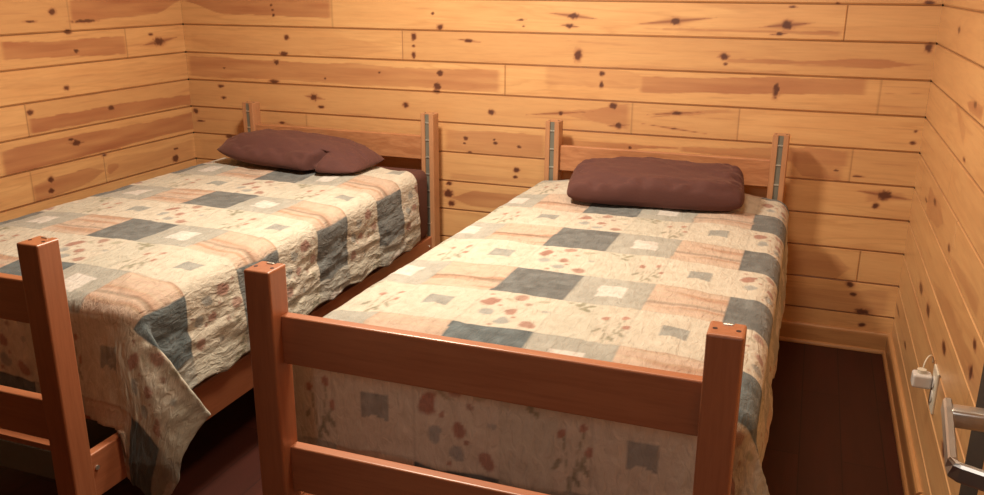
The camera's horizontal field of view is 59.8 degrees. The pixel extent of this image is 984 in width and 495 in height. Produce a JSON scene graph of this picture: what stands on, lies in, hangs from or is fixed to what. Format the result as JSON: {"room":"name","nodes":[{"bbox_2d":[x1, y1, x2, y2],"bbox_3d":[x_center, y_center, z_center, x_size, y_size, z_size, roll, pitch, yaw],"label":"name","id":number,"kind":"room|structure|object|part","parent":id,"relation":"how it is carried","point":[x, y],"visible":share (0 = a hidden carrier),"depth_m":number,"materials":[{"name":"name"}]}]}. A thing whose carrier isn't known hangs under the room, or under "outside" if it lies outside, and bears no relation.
{"room":"cabin bedroom","nodes":[
{"label":"cabin bedroom","id":0,"kind":"room"},
{"bbox_2d":[0,0,196,221],"bbox_3d":[-2.373,-0.436,2.096,0.101,2.400,4.700,7,18,19],"label":"wall","id":1,"kind":"structure","parent":0,"point":[95,94],"depth_m":3.68,"materials":[{"name":"brown wood"}]},
{"bbox_2d":[0,340,903,494],"bbox_3d":[-0.777,0.931,1.898,3.518,0.080,4.900,7,18,19],"label":"floor","id":2,"kind":"structure","parent":0,"point":[831,431],"depth_m":2.77,"materials":[{"name":"brown wood"}]},
{"bbox_2d":[0,101,439,494],"bbox_3d":[-1.072,0.062,3.093,0.987,0.872,2.144,7,18,19],"label":"frame","id":3,"kind":"object","parent":2,"relation":"on","point":[38,297],"visible":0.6,"depth_m":2.06,"materials":[{"name":"brown wood"}]},
{"bbox_3d":[-1.428,0.079,2.088,0.869,0.106,0.026,7,18,19],"label":"foot rail","id":4,"kind":"part","parent":3,"relation":"part of","materials":[{"name":"brown wood"}]},
{"bbox_3d":[-1.430,0.364,2.176,0.869,0.107,0.026,7,18,19],"label":"foot rail","id":5,"kind":"part","parent":3,"relation":"part of","materials":[{"name":"brown wood"}]},
{"bbox_3d":[-1.417,0.475,2.251,0.896,0.053,0.022,7,18,19],"label":"rail","id":6,"kind":"part","parent":3,"relation":"part of","materials":[{"name":"brown wood"}]},
{"bbox_3d":[-1.000,0.400,2.006,0.061,0.869,0.061,7,18,19],"label":"post","id":7,"kind":"part","parent":3,"relation":"part of","materials":[{"name":"brown wood"}]},
{"bbox_3d":[-1.145,-0.274,4.180,0.061,0.869,0.061,7,18,19],"label":"post","id":8,"kind":"part","parent":3,"relation":"part of","materials":[{"name":"brown wood"}]},
{"bbox_3d":[-0.638,0.284,2.993,0.026,0.120,2.026,7,18,19],"label":"rail","id":9,"kind":"part","parent":3,"relation":"part of","materials":[{"name":"brown wood"}]},
{"bbox_3d":[-0.709,-0.492,3.944,0.869,0.106,0.026,7,18,19],"label":"head rail","id":10,"kind":"part","parent":3,"relation":"part of","materials":[{"name":"brown wood"}]},
{"bbox_2d":[378,166,427,238],"bbox_3d":[-1.031,0.001,3.161,0.937,0.312,1.810,7,18,19],"label":"mattress","id":11,"kind":"object","parent":3,"relation":"on","point":[420,175],"visible":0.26,"depth_m":3.75,"materials":[{"name":"brown fabric"}]},
{"bbox_2d":[0,157,420,494],"bbox_3d":[-1.014,0.131,3.033,1.217,0.563,1.726,7,18,19],"label":"quilt","id":12,"kind":"object","parent":11,"relation":"on","point":[153,268],"visible":0.91,"depth_m":2.53,"materials":[{"name":"fabric"}]},
{"bbox_2d":[217,129,383,172],"bbox_3d":[-0.829,-0.432,3.680,0.721,0.119,0.348,8,19,24],"label":"pillow","id":13,"kind":"object","parent":12,"relation":"on","point":[286,149],"visible":1,"depth_m":3.56,"materials":[{"name":"brown fabric"}]},
{"bbox_3d":[-0.276,-0.174,3.874,0.061,0.869,0.061,7,18,19],"label":"post","id":14,"kind":"part","parent":3,"relation":"part of","materials":[{"name":"brown wood"}]},
{"bbox_2d":[244,119,789,494],"bbox_3d":[0.322,0.217,2.615,0.961,0.872,2.118,7,18,19],"label":"frame","id":15,"kind":"object","parent":2,"relation":"on","point":[706,407],"visible":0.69,"depth_m":1.67,"materials":[{"name":"brown wood"}]},
{"bbox_3d":[-0.458,0.454,1.842,0.061,0.869,0.061,7,18,19],"label":"post","id":16,"kind":"part","parent":15,"relation":"part of","materials":[{"name":"brown wood"}]},
{"bbox_3d":[-0.031,0.516,1.710,0.843,0.107,0.026,7,18,19],"label":"foot rail","id":17,"kind":"part","parent":15,"relation":"part of","materials":[{"name":"brown wood"}]},
{"bbox_3d":[-0.030,0.231,1.621,0.843,0.106,0.026,7,18,19],"label":"foot rail","id":18,"kind":"part","parent":15,"relation":"part of","materials":[{"name":"brown wood"}]},
{"bbox_3d":[0.257,-0.113,3.686,0.061,0.869,0.061,7,18,19],"label":"post","id":19,"kind":"part","parent":15,"relation":"part of","materials":[{"name":"brown wood"}]},
{"bbox_3d":[0.681,-0.333,3.455,0.843,0.106,0.026,7,18,19],"label":"head rail","id":20,"kind":"part","parent":15,"relation":"part of","materials":[{"name":"brown wood"}]},
{"bbox_3d":[0.387,0.550,1.544,0.061,0.869,0.061,7,18,19],"label":"post","id":21,"kind":"part","parent":15,"relation":"part of","materials":[{"name":"brown wood"}]},
{"bbox_3d":[1.101,-0.016,3.388,0.061,0.869,0.061,7,18,19],"label":"post","id":22,"kind":"part","parent":15,"relation":"part of","materials":[{"name":"brown wood"}]},
{"bbox_2d":[181,0,942,332],"bbox_3d":[0.063,-0.914,3.682,3.318,2.400,0.101,7,18,19],"label":"wall","id":23,"kind":"structure","parent":0,"point":[848,81],"depth_m":3.51,"materials":[{"name":"brown wood"}]},
{"bbox_2d":[779,319,890,353],"bbox_3d":[0.036,0.209,3.968,3.318,0.085,0.026,7,18,19],"label":"baseboard","id":24,"kind":"structure","parent":23,"relation":"attached to","point":[846,338],"depth_m":3.49,"materials":[{"name":"brown wood"}]},
{"bbox_2d":[892,0,983,494],"bbox_3d":[0.832,-0.070,0.967,0.101,2.400,4.700,7,18,19],"label":"wall","id":25,"kind":"structure","parent":0,"point":[939,313],"depth_m":2.42,"materials":[{"name":"brown wood"}]},
{"bbox_2d":[882,333,921,494],"bbox_3d":[1.376,0.546,2.900,0.026,0.085,1.195,7,18,19],"label":"baseboard","id":26,"kind":"structure","parent":25,"relation":"attached to","point":[911,483],"depth_m":2.78,"materials":[{"name":"brown wood"}]},
{"bbox_2d":[928,364,939,414],"bbox_3d":[1.207,0.387,2.340,0.010,0.120,0.076,7,18,19],"label":"outlet cover","id":27,"kind":"object","parent":25,"relation":"attached to","point":[936,375],"visible":0.99,"depth_m":2.32,"materials":[{"name":"beige plastic"}]},
{"bbox_2d":[911,355,933,388],"bbox_3d":[1.198,0.340,2.376,0.058,0.080,0.086,7,18,19],"label":"plug","id":28,"kind":"object","parent":27,"relation":"attached to","point":[922,378],"visible":1,"depth_m":2.35,"materials":[{"name":"white plastic"}]},
{"bbox_2d":[929,390,931,401],"bbox_3d":[1.203,0.406,2.347,0.003,0.033,0.033,7,18,19],"label":"receptacle","id":29,"kind":"object","parent":27,"relation":"attached to","point":[930,394],"depth_m":2.34,"materials":[{"name":"white plastic"}]},
{"bbox_2d":[932,376,934,387],"bbox_3d":[1.204,0.366,2.334,0.003,0.033,0.033,7,18,19],"label":"receptacle","id":30,"kind":"object","parent":27,"relation":"attached to","point":[933,380],"depth_m":2.32,"materials":[{"name":"white plastic"}]},
{"bbox_3d":[0.357,0.170,2.674,0.908,0.292,1.810,7,18,19],"label":"mattress","id":31,"kind":"object","parent":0,"visible":0},
{"bbox_2d":[292,180,788,494],"bbox_3d":[0.348,0.283,2.668,1.205,0.572,1.874,7,18,19],"label":"quilt","id":32,"kind":"object","parent":31,"relation":"on","point":[546,270],"visible":0.76,"depth_m":2.06,"materials":[{"name":"fabric"}]},
{"bbox_2d":[567,156,744,210],"bbox_3d":[0.613,-0.251,3.199,0.642,0.134,0.320,5,18,14],"label":"pillow","id":33,"kind":"object","parent":32,"relation":"on","point":[626,181],"visible":1,"depth_m":3.09,"materials":[{"name":"brown fabric"}]},
{"bbox_3d":[-1.112,0.018,0.648,3.318,2.400,0.110,7,18,19],"label":"wall","id":34,"kind":"structure","parent":0,"visible":0},
{"bbox_2d":[941,365,983,494],"bbox_3d":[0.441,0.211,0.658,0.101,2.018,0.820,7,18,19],"label":"door handle","id":35,"kind":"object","parent":34,"relation":"in","point":[970,475],"depth_m":0.90,"materials":[{"name":"silver metal"}]},
{"bbox_3d":[0.511,0.182,0.909,0.050,0.020,0.022,7,18,19],"label":"handle","id":36,"kind":"part","parent":35,"relation":"part of","materials":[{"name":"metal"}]},
{"bbox_3d":[0.454,0.227,0.607,0.040,2.018,0.730,7,18,19],"label":"panel","id":37,"kind":"part","parent":35,"relation":"part of","materials":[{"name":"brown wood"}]}
]}

